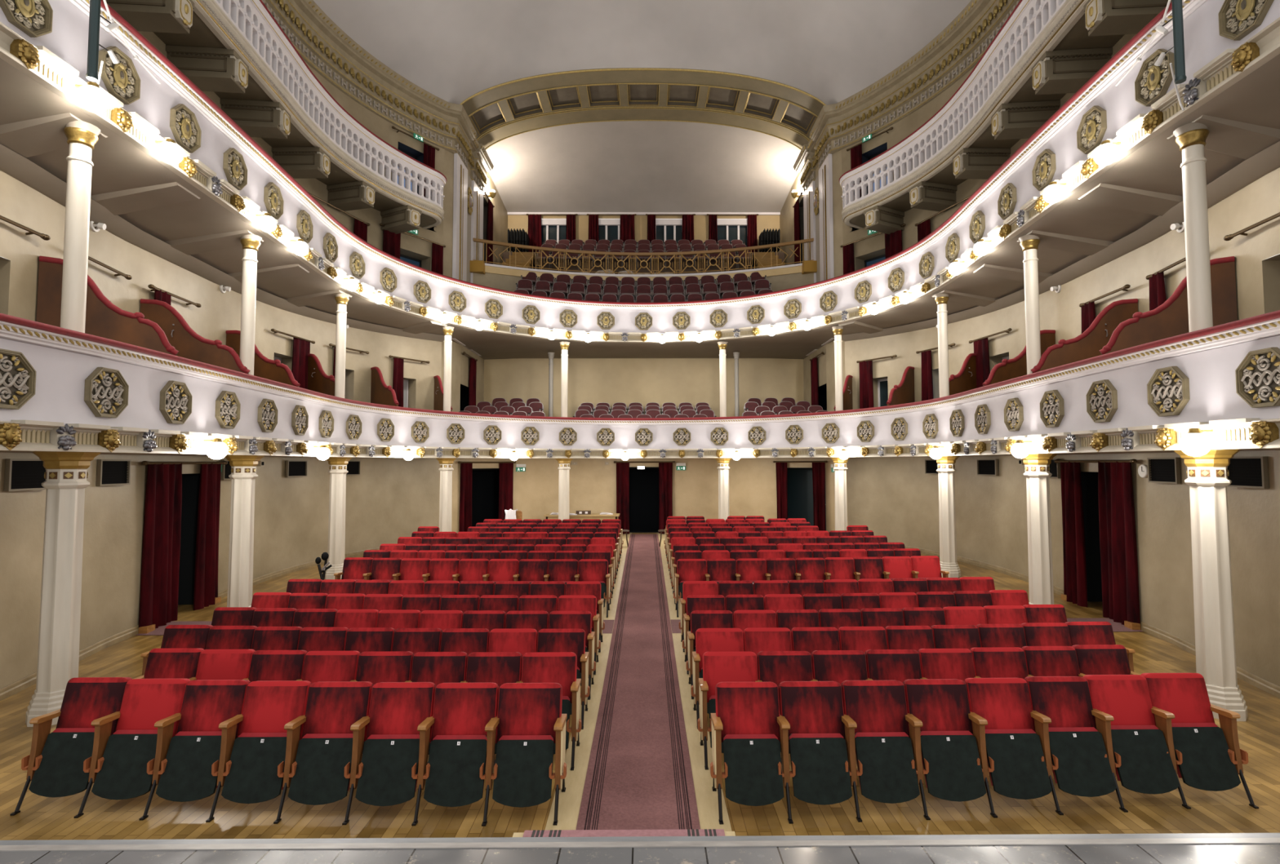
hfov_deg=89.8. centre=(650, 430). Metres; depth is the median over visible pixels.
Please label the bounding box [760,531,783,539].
seat
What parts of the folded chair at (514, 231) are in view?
backrest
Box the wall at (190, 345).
[140,298,249,374]
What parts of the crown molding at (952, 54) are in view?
rope moulding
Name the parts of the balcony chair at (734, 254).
backrest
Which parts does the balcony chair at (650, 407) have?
backrest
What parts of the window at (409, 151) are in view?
frame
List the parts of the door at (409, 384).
frame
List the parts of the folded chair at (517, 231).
backrest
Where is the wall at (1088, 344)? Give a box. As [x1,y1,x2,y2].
[1031,298,1137,373]
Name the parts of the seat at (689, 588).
panel, armrest, arm post, backrest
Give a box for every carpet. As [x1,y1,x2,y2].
[137,620,614,635]
[575,533,700,830]
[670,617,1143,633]
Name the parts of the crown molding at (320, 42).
rope moulding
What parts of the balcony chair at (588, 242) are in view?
backrest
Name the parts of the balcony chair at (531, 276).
backrest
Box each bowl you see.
[488,191,496,198]
[791,191,797,198]
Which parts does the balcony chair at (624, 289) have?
backrest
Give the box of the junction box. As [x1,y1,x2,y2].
[570,462,577,465]
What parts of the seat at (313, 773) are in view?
leg, arm post, armrest, backrest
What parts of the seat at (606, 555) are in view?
backrest, arm post, panel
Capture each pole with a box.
[85,0,103,84]
[1169,0,1186,111]
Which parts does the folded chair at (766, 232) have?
backrest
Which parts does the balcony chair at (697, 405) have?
backrest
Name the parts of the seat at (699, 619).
panel, armrest, arm post, leg, backrest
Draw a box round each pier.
[451,153,483,355]
[803,153,834,355]
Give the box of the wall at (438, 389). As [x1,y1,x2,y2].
[433,375,452,411]
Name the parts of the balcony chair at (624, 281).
backrest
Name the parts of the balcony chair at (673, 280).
backrest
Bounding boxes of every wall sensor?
[89,221,106,231]
[219,285,231,293]
[1049,285,1061,293]
[1169,222,1184,232]
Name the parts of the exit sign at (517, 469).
plate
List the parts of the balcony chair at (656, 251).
backrest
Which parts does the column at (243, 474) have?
square panel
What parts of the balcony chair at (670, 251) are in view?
backrest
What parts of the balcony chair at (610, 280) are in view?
backrest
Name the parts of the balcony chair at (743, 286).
backrest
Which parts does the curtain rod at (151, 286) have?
rod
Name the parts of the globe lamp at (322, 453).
globe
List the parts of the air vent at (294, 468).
panel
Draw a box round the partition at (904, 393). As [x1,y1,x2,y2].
[886,366,915,405]
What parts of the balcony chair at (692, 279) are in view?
backrest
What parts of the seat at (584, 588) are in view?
backrest, leg, arm post, armrest, panel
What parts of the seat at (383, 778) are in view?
leg, arm post, armrest, backrest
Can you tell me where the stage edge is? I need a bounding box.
[0,833,1279,863]
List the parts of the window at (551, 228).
frame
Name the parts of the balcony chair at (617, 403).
backrest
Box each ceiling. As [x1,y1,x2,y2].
[313,0,971,105]
[485,120,800,215]
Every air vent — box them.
[4,458,46,491]
[96,459,131,486]
[285,460,307,477]
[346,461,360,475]
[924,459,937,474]
[976,459,998,475]
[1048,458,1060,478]
[1146,457,1180,484]
[1226,456,1269,488]
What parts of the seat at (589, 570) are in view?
backrest, leg, arm post, panel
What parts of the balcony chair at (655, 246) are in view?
backrest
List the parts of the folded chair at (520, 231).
backrest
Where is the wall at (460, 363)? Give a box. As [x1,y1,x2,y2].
[440,340,484,412]
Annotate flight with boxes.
[502,252,538,269]
[748,252,785,269]
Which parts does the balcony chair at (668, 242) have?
backrest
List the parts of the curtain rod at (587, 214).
rod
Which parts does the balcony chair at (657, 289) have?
backrest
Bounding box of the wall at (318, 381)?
[307,353,334,396]
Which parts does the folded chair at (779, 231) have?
backrest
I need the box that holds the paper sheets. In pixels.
[600,512,613,515]
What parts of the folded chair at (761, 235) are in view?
backrest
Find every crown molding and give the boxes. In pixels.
[261,0,493,193]
[793,0,1020,194]
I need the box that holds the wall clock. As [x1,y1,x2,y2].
[1137,464,1147,478]
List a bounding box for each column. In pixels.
[25,451,101,727]
[60,120,101,333]
[224,455,264,607]
[240,234,262,375]
[324,457,352,579]
[334,293,350,398]
[435,457,457,532]
[442,326,454,411]
[547,352,554,417]
[555,458,573,521]
[559,342,569,417]
[714,457,733,520]
[717,342,728,417]
[733,352,739,417]
[830,457,850,530]
[831,325,844,411]
[933,293,949,397]
[935,456,960,577]
[1018,235,1040,374]
[1021,453,1057,604]
[1173,122,1213,332]
[1173,449,1247,721]
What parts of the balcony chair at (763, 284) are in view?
backrest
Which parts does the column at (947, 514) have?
square panel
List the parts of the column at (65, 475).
square panel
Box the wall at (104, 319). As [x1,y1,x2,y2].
[36,256,178,355]
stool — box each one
[622,529,629,546]
[657,529,664,546]
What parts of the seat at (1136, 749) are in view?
armrest, arm post, backrest, leg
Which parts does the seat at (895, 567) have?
arm post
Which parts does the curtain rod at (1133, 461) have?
rod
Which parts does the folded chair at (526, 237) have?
seat, backrest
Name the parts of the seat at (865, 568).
arm post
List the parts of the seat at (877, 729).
armrest, arm post, leg, backrest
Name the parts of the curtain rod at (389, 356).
rod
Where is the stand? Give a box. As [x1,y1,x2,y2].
[315,552,332,580]
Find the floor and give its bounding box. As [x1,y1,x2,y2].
[0,533,1279,840]
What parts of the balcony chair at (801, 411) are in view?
backrest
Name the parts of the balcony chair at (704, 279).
backrest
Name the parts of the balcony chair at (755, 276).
backrest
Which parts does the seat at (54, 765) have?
leg, arm post, armrest, backrest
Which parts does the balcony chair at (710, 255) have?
backrest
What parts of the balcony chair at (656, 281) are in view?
backrest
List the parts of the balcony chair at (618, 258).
backrest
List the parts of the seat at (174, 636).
arm post, armrest, backrest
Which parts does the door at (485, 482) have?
frame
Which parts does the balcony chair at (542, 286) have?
backrest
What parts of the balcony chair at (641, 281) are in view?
backrest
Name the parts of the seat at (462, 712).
leg, arm post, armrest, backrest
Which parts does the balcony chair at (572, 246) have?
backrest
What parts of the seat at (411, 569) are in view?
armrest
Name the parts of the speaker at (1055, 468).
panel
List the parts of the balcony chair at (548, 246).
backrest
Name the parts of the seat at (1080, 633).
backrest, armrest, arm post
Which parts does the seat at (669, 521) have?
backrest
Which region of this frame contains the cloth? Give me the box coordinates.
[504,509,517,519]
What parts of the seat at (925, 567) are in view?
arm post, armrest, arm post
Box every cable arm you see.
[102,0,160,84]
[1115,0,1170,86]
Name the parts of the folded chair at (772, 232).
backrest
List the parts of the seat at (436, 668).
backrest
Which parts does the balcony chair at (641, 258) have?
backrest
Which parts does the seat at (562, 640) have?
backrest, leg, arm post, armrest, panel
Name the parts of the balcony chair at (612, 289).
backrest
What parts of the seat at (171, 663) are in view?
armrest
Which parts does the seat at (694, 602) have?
panel, armrest, arm post, leg, backrest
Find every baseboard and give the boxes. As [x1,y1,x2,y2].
[0,625,138,701]
[217,547,379,598]
[904,546,1063,595]
[1140,621,1279,698]
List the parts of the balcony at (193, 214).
cornice panel, cornice panel, cornice panel, cornice panel, cornice panel, cornice panel, cornice panel, cornice panel, cornice panel, cornice panel, cornice panel, cornice panel, cornice panel, cornice panel, cornice panel, cornice panel, cornice panel, cornice panel, cornice panel, cornice panel, cornice panel, cornice panel, cornice panel, cornice panel, cornice panel, cornice panel, cornice panel, cornice panel, cornice panel, cornice panel, cornice panel, cornice panel, cornice panel, cornice panel, cornice panel, cornice panel, cornice panel, cornice panel, cornice panel, cornice panel, cornice panel, cornice panel, cornice panel, cornice panel, cornice panel, cornice panel, cornice panel, cornice panel, cornice panel, cornice panel, cornice panel, cornice panel, cornice panel, cornice panel, cornice panel, cornice panel, cornice panel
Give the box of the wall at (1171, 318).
[1099,256,1237,355]
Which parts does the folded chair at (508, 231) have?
backrest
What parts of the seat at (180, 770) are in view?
leg, arm post, armrest, backrest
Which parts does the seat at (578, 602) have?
backrest, leg, arm post, armrest, panel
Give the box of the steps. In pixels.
[512,829,735,837]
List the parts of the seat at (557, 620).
backrest, leg, arm post, armrest, panel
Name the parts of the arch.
gilt moulding, gilt moulding, gilt moulding, gilt moulding, gilt moulding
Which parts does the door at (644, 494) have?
frame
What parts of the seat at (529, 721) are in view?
leg, arm post, armrest, backrest, leg, arm post, armrest, panel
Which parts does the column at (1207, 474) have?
square panel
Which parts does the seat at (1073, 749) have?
armrest, arm post, leg, backrest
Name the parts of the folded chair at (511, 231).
backrest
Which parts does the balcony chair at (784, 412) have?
backrest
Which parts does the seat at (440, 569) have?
armrest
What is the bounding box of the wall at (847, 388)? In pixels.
[834,375,853,411]
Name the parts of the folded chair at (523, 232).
backrest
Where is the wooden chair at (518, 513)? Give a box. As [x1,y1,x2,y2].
[515,511,522,519]
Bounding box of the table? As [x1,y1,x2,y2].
[543,513,619,523]
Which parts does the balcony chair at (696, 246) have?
backrest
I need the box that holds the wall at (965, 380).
[948,353,976,395]
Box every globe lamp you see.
[74,81,108,112]
[154,138,182,164]
[203,438,228,459]
[255,213,276,232]
[289,239,308,256]
[313,444,330,460]
[343,277,358,291]
[372,291,385,304]
[402,448,413,461]
[439,312,449,324]
[474,320,484,330]
[509,450,518,461]
[547,330,555,340]
[583,333,592,342]
[621,451,629,461]
[657,333,666,343]
[694,333,702,342]
[732,450,740,460]
[767,325,776,336]
[802,320,812,330]
[838,448,848,460]
[869,302,879,315]
[899,291,911,304]
[929,445,944,459]
[948,260,964,275]
[973,239,991,256]
[1010,440,1031,458]
[1043,181,1066,203]
[1093,140,1121,165]
[1179,427,1213,456]
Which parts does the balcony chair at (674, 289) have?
backrest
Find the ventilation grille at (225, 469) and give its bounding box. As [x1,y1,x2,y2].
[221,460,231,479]
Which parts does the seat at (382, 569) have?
arm post, armrest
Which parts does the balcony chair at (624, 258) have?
backrest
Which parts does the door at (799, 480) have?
frame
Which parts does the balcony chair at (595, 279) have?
backrest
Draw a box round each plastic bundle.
[595,269,614,274]
[617,270,633,274]
[634,273,652,275]
[652,271,674,275]
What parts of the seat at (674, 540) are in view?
arm post, backrest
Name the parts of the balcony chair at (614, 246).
backrest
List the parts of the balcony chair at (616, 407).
backrest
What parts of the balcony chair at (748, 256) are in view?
backrest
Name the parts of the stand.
steel knob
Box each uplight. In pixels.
[487,190,496,198]
[791,190,799,198]
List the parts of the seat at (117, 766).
leg, arm post, armrest, backrest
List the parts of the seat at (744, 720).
panel, armrest, arm post, leg, backrest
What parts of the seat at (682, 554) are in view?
arm post, backrest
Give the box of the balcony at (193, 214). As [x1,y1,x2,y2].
[0,0,1279,359]
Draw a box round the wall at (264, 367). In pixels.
[226,330,300,387]
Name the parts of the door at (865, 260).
frame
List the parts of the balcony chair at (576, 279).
backrest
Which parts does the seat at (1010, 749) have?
armrest, arm post, leg, backrest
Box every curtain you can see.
[138,462,182,628]
[154,289,171,305]
[193,463,221,610]
[291,337,310,389]
[333,346,335,377]
[353,218,367,242]
[382,230,400,258]
[392,358,404,407]
[422,143,435,197]
[431,243,443,275]
[458,463,472,532]
[468,357,476,406]
[485,199,493,264]
[498,462,513,520]
[528,214,542,252]
[565,214,575,243]
[588,214,599,243]
[616,462,629,533]
[619,214,635,242]
[647,214,656,242]
[658,462,672,533]
[681,214,693,242]
[708,214,717,243]
[746,214,757,252]
[775,462,787,519]
[794,199,800,264]
[810,357,818,405]
[812,462,826,531]
[842,243,854,275]
[850,144,862,197]
[858,360,873,408]
[884,226,902,258]
[917,219,930,242]
[920,350,933,400]
[973,337,990,388]
[1060,461,1087,607]
[1080,302,1095,333]
[1097,461,1140,625]
[1149,272,1166,311]
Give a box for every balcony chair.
[464,405,479,413]
[475,411,490,414]
[476,401,491,411]
[481,406,497,414]
[491,398,506,406]
[493,411,509,415]
[494,401,508,411]
[499,406,515,415]
[508,398,523,406]
[511,401,526,411]
[511,411,527,416]
[513,289,528,294]
[515,279,533,293]
[517,406,533,416]
[520,271,537,285]
[525,398,540,406]
[528,402,543,412]
[529,411,546,417]
[531,290,547,297]
[533,280,551,295]
[534,250,551,269]
[537,273,554,285]
[538,244,554,262]
[542,240,556,248]
[547,292,565,298]
[549,252,565,269]
[551,282,568,296]
[552,244,568,262]
[555,240,569,248]
[555,274,571,288]
[564,249,579,269]
[565,293,583,300]
[566,244,582,262]
[568,283,585,298]
[569,240,583,248]
[571,275,587,287]
[573,409,589,417]
[577,405,592,415]
[578,249,594,269]
[579,414,594,417]
[580,402,594,414]
[581,244,595,251]
[582,240,596,248]
[583,293,600,301]
[585,284,602,297]
[587,275,604,288]
[592,409,608,417]
[593,249,608,267]
[594,402,610,414]
[594,405,609,414]
[595,244,608,252]
[596,240,610,247]
[599,414,613,417]
[600,293,617,302]
[602,284,618,298]
[604,276,619,297]
[607,249,622,269]
[608,244,622,262]
[609,240,623,246]
[610,409,625,417]
[611,402,626,409]
[611,405,626,414]
[617,294,635,302]
[617,414,632,417]
[618,284,635,298]
[620,276,635,298]
[622,244,636,253]
[622,249,636,269]
[623,240,637,246]
[627,402,643,411]
[627,409,641,417]
[628,405,644,414]
[635,277,651,288]
[635,284,652,298]
[635,294,652,302]
[636,244,651,253]
[636,249,651,269]
[636,414,651,417]
[637,240,650,246]
[644,402,660,409]
[644,405,661,414]
[645,409,660,417]
[650,240,664,246]
[650,244,665,262]
[651,249,665,269]
[652,276,667,288]
[652,284,668,298]
[652,294,669,302]
[655,414,670,417]
[661,402,677,414]
[661,405,678,414]
[663,240,677,246]
[663,409,678,417]
[664,244,679,262]
[665,249,679,269]
[667,276,683,288]
[668,284,684,298]
[669,293,686,302]
[674,414,688,417]
[677,240,691,247]
[678,244,693,262]
[678,402,692,414]
[679,405,694,414]
[680,249,694,269]
[681,409,697,417]
[684,275,699,289]
[684,284,702,298]
[686,293,703,301]
[691,240,704,247]
[693,244,706,262]
[693,414,706,417]
[694,249,709,269]
[694,402,710,411]
[695,405,711,414]
[698,409,716,417]
[699,275,715,287]
[702,283,718,298]
[703,293,721,300]
[704,240,718,248]
[706,244,720,262]
[707,249,723,269]
[715,274,732,288]
[717,240,731,248]
[719,282,735,296]
[720,244,734,253]
[721,292,738,298]
[722,252,737,269]
[730,240,745,248]
[733,273,749,286]
[734,244,748,253]
[736,250,752,269]
[736,280,753,295]
[739,290,755,297]
[742,411,757,416]
[743,401,758,412]
[746,398,761,406]
[749,271,766,285]
[753,279,771,293]
[754,406,769,415]
[758,289,773,293]
[760,411,775,415]
[761,401,775,411]
[764,397,778,406]
[771,405,787,414]
[777,410,793,414]
[778,401,793,411]
[781,397,795,405]
[789,405,804,413]
[795,401,810,410]
[796,410,811,413]
[807,405,822,413]
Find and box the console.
[576,511,591,514]
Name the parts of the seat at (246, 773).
leg, arm post, armrest, backrest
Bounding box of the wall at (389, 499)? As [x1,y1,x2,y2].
[0,31,444,688]
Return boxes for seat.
[9,677,132,816]
[73,679,190,818]
[133,648,204,679]
[138,680,250,820]
[140,625,212,675]
[189,649,255,680]
[205,626,257,649]
[205,680,311,822]
[211,607,256,626]
[242,650,307,682]
[250,592,291,608]
[251,608,296,627]
[251,626,302,651]
[273,681,373,824]
[286,579,322,594]
[288,593,328,609]
[293,608,337,628]
[296,651,359,746]
[297,626,348,652]
[320,579,356,595]
[324,593,365,610]
[333,557,373,581]
[333,609,379,629]
[342,682,435,825]
[344,627,395,653]
[350,651,413,753]
[354,580,391,595]
[363,550,391,559]
[363,558,401,582]
[363,594,403,611]
[376,609,421,630]
[379,543,405,551]
[388,580,425,596]
[390,550,417,559]
[391,628,442,654]
[392,558,431,581]
[397,537,422,545]
[401,594,441,612]
[404,544,431,551]
[404,652,467,755]
[411,531,434,537]
[411,682,498,826]
[417,526,439,533]
[417,550,445,559]
[418,610,463,631]
[421,537,445,546]
[422,558,459,582]
[423,581,459,596]
[431,544,457,551]
[434,532,457,538]
[440,595,479,613]
[440,628,489,656]
[444,537,470,545]
[444,551,472,560]
[452,559,489,583]
[456,544,483,552]
[457,532,479,538]
[458,581,494,597]
[459,652,522,754]
[462,610,506,631]
[467,526,488,533]
[469,537,493,546]
[472,551,500,560]
[475,523,496,528]
[479,532,502,538]
[479,595,519,613]
[480,683,567,826]
[482,544,508,552]
[482,559,519,584]
[483,519,502,524]
[488,526,511,533]
[488,628,537,657]
[493,537,518,546]
[493,581,530,598]
[496,523,516,528]
[500,551,528,561]
[502,519,522,524]
[502,532,525,539]
[505,610,548,638]
[508,544,534,552]
[510,527,532,533]
[513,559,548,584]
[515,652,581,770]
[516,523,537,528]
[517,537,542,546]
[518,595,557,616]
[522,519,542,524]
[524,532,548,540]
[528,551,555,561]
[529,581,565,599]
[532,527,553,533]
[534,544,560,559]
[537,523,558,529]
[537,628,590,729]
[542,519,561,524]
[542,537,566,546]
[543,559,578,584]
[548,532,571,539]
[548,611,595,699]
[553,527,575,533]
[555,551,583,573]
[557,595,600,675]
[558,523,578,528]
[560,544,586,559]
[561,519,581,524]
[565,581,604,653]
[566,537,591,546]
[571,532,594,539]
[574,559,611,617]
[575,527,596,533]
[578,523,599,532]
[582,519,601,524]
[583,551,613,604]
[586,544,616,594]
[591,537,617,583]
[594,532,619,575]
[597,527,621,567]
[599,523,622,561]
[601,519,623,555]
[663,519,685,551]
[664,523,687,558]
[665,526,689,567]
[666,516,685,519]
[666,532,692,575]
[668,537,695,582]
[670,544,698,594]
[671,550,702,604]
[673,559,706,617]
[679,581,718,652]
[682,595,725,674]
[685,516,704,520]
[685,519,705,527]
[685,610,733,699]
[688,522,708,528]
[689,526,711,533]
[690,628,743,728]
[692,531,715,543]
[695,537,719,546]
[697,651,758,769]
[698,544,724,552]
[702,550,729,570]
[705,519,724,524]
[705,559,736,590]
[708,522,728,531]
[710,682,783,824]
[711,526,733,533]
[715,531,737,544]
[718,581,753,608]
[719,537,743,546]
[724,519,744,524]
[724,543,751,552]
[724,595,764,626]
[727,515,746,520]
[728,522,749,528]
[729,550,757,560]
[733,526,754,533]
[733,609,776,636]
[734,558,766,583]
[737,531,760,538]
[743,537,768,546]
[743,627,791,655]
[744,519,764,524]
[746,515,764,522]
[749,522,769,528]
[751,543,777,552]
[753,580,789,597]
[754,526,776,533]
[755,651,813,754]
[757,550,785,559]
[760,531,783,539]
[764,558,795,582]
[764,594,803,613]
[767,519,786,523]
[768,537,791,546]
[769,522,790,528]
[775,526,797,533]
[775,609,819,631]
[776,543,802,551]
[777,681,852,824]
[783,531,806,537]
[784,550,812,559]
[786,518,806,523]
[788,580,824,596]
[790,522,810,527]
[791,536,816,545]
[791,627,839,654]
[795,558,826,582]
[796,525,818,533]
[802,543,828,551]
[802,593,842,612]
[806,531,829,537]
[810,650,867,684]
[812,549,839,559]
[815,536,839,545]
[817,608,862,630]
[822,579,859,595]
[824,557,855,580]
[828,530,851,537]
[828,542,853,551]
[838,626,887,653]
[839,549,866,558]
[840,536,863,544]
[840,593,880,611]
[840,680,919,822]
[846,525,868,532]
[851,530,874,537]
[853,542,879,550]
[853,556,884,581]
[857,578,893,594]
[860,608,904,628]
[862,535,887,544]
[864,649,922,683]
[866,549,893,558]
[878,592,918,609]
[879,542,905,550]
[882,556,912,580]
[884,626,934,651]
[892,578,928,593]
[893,548,920,557]
[901,607,946,626]
[902,679,986,820]
[910,555,949,579]
[915,591,955,608]
[917,648,975,681]
[925,577,961,592]
[930,625,981,649]
[942,606,986,626]
[952,591,992,607]
[959,577,995,591]
[964,678,1052,817]
[969,647,1028,679]
[976,623,1026,648]
[982,605,1027,624]
[989,590,1029,606]
[1021,622,1071,646]
[1021,646,1079,676]
[1022,604,1066,622]
[1024,676,1116,815]
[1064,622,1135,671]
[1071,644,1140,677]
[1083,675,1179,813]
[1141,673,1258,809]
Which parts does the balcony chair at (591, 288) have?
backrest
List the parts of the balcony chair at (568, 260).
backrest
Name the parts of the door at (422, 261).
frame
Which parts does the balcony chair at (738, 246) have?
backrest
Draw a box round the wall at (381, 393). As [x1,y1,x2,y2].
[370,366,399,406]
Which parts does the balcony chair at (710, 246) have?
backrest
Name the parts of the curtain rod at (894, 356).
rod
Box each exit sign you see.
[408,229,417,235]
[413,133,423,142]
[515,464,525,471]
[675,463,685,470]
[862,133,871,142]
[867,230,877,235]
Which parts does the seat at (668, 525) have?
backrest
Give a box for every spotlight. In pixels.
[98,44,119,63]
[100,15,117,31]
[1154,46,1173,66]
[1155,18,1172,35]
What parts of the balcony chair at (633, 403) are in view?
backrest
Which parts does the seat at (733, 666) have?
panel, leg, armrest, arm post, leg, backrest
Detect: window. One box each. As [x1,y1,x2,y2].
[397,142,423,194]
[541,218,566,244]
[598,218,620,242]
[655,218,682,242]
[716,218,747,247]
[862,142,887,195]
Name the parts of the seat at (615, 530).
backrest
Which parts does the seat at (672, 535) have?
arm post, backrest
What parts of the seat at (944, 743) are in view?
armrest, arm post, leg, backrest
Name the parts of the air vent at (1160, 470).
panel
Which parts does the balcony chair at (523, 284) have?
backrest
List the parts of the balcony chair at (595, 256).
backrest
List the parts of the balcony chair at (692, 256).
backrest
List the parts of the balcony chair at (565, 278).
backrest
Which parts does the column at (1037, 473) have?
square panel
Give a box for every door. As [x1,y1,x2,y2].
[0,257,10,315]
[177,473,199,604]
[273,352,292,370]
[344,368,354,399]
[400,248,430,271]
[403,377,416,408]
[459,384,468,411]
[471,468,499,526]
[482,196,488,263]
[629,466,659,533]
[786,467,826,530]
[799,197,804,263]
[817,383,826,410]
[855,248,885,271]
[872,377,888,407]
[932,368,939,399]
[989,351,1008,371]
[1080,471,1102,601]
[1262,254,1279,313]
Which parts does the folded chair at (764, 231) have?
backrest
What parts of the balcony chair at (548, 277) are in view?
backrest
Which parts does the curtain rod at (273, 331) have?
rod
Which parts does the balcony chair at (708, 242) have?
backrest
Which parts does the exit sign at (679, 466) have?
plate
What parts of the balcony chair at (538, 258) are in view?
backrest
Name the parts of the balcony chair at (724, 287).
backrest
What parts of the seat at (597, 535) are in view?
backrest, arm post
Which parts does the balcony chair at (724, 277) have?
backrest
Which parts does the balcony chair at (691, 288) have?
backrest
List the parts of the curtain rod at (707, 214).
rod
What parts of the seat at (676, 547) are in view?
arm post, backrest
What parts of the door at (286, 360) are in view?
frame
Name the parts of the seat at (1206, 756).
armrest, arm post, backrest, leg, armrest, arm post, leg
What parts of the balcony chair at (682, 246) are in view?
backrest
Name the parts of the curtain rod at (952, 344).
rod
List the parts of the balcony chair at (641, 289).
backrest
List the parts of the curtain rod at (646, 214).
rod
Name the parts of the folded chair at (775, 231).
backrest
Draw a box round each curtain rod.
[0,215,50,240]
[88,256,132,279]
[141,461,227,465]
[147,284,201,307]
[271,328,315,343]
[308,192,369,226]
[328,343,368,354]
[379,223,445,247]
[388,355,429,364]
[391,126,439,151]
[457,461,515,463]
[462,351,477,361]
[483,191,494,207]
[526,213,577,215]
[586,213,636,215]
[613,461,675,463]
[645,213,695,215]
[706,213,758,215]
[773,461,827,462]
[792,192,803,208]
[809,351,824,361]
[840,223,905,248]
[846,127,893,151]
[856,355,897,363]
[915,195,971,226]
[915,343,955,354]
[968,328,1011,343]
[1053,458,1137,463]
[1079,284,1130,307]
[1145,257,1186,279]
[1223,212,1279,241]
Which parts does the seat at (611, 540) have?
backrest, arm post, panel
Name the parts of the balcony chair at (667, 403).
backrest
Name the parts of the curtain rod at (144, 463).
rod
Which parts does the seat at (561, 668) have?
backrest, leg, arm post, armrest, leg, panel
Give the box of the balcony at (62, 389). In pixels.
[0,310,1279,458]
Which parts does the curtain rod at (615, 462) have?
rod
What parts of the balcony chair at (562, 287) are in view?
backrest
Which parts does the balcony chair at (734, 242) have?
backrest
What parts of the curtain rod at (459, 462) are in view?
rod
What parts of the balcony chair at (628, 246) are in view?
backrest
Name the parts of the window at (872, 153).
frame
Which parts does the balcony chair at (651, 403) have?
backrest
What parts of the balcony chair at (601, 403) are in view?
backrest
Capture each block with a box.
[137,624,155,634]
[214,596,221,604]
[1061,594,1066,601]
[1124,621,1140,630]
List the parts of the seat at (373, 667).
backrest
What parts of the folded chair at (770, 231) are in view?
backrest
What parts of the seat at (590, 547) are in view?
backrest, arm post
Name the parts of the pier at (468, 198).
panel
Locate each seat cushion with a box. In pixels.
[53,728,94,732]
[113,729,157,786]
[174,731,222,788]
[238,733,286,790]
[302,733,352,791]
[367,734,419,791]
[372,579,393,581]
[432,735,487,787]
[498,735,554,741]
[562,696,570,701]
[723,734,777,740]
[788,733,843,787]
[801,579,824,581]
[854,732,908,790]
[888,577,911,579]
[920,730,973,787]
[985,728,1035,786]
[1048,727,1097,783]
[1111,725,1159,781]
[1171,723,1217,778]
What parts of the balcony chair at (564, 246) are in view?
backrest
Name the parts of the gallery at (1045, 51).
panel, plush rail, rail, panel, balustrade, bead moulding, panel, panel, panel, panel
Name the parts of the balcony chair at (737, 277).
backrest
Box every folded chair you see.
[507,228,511,252]
[510,228,513,252]
[513,228,516,252]
[515,228,519,252]
[519,228,522,252]
[521,228,525,252]
[524,231,528,252]
[759,231,762,252]
[762,228,765,252]
[765,228,768,252]
[768,228,771,252]
[771,228,774,252]
[773,228,777,252]
[777,228,780,252]
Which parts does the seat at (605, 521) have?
backrest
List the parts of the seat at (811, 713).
armrest, arm post, leg, backrest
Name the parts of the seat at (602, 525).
backrest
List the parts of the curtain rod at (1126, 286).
rod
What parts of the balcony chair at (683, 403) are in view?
backrest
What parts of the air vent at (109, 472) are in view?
panel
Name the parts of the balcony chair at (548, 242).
backrest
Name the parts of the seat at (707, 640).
panel, armrest, arm post, leg, backrest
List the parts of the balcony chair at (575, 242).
backrest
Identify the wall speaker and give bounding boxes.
[256,461,264,466]
[1018,459,1024,465]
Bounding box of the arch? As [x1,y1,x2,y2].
[460,68,826,150]
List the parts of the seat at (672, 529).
backrest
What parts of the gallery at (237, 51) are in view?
panel, panel, panel, panel, bead moulding, balustrade, panel, rail, plush rail, panel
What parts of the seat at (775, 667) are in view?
backrest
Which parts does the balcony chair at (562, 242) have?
backrest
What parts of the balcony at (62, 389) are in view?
cornice panel, cornice panel, cornice panel, cornice panel, cornice panel, cornice panel, cornice panel, cornice panel, cornice panel, cornice panel, cornice panel, cornice panel, cornice panel, cornice panel, cornice panel, cornice panel, cornice panel, cornice panel, cornice panel, cornice panel, cornice panel, cornice panel, cornice panel, cornice panel, cornice panel, cornice panel, cornice panel, cornice panel, cornice panel, cornice panel, cornice, cornice panel, cornice panel, cornice panel, cornice panel, cornice panel, cornice panel, cornice panel, cornice panel, cornice panel, cornice panel, cornice panel, cornice panel, cornice panel, cornice panel, cornice panel, cornice panel, cornice panel, cornice panel, cornice panel, cornice panel, cornice panel, cornice panel, cornice panel, cornice panel, cornice panel, cornice panel, cornice panel, cornice panel, cornice panel, cornice panel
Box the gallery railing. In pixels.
[472,238,813,274]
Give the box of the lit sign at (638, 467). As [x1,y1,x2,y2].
[637,466,644,469]
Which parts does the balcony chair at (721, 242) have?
backrest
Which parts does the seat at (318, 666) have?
backrest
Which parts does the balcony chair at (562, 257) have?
backrest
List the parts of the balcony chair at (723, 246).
backrest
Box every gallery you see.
[106,0,446,234]
[469,252,817,298]
[839,0,1171,234]
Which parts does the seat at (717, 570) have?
backrest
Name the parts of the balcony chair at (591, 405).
backrest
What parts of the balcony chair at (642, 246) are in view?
backrest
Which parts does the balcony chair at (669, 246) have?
backrest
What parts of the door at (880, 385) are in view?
frame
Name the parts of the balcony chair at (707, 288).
backrest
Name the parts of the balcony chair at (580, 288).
backrest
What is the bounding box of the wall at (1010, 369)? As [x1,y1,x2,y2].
[982,329,1055,386]
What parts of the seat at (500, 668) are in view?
backrest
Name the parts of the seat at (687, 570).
panel, arm post, leg, backrest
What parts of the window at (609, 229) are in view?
frame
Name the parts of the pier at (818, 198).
panel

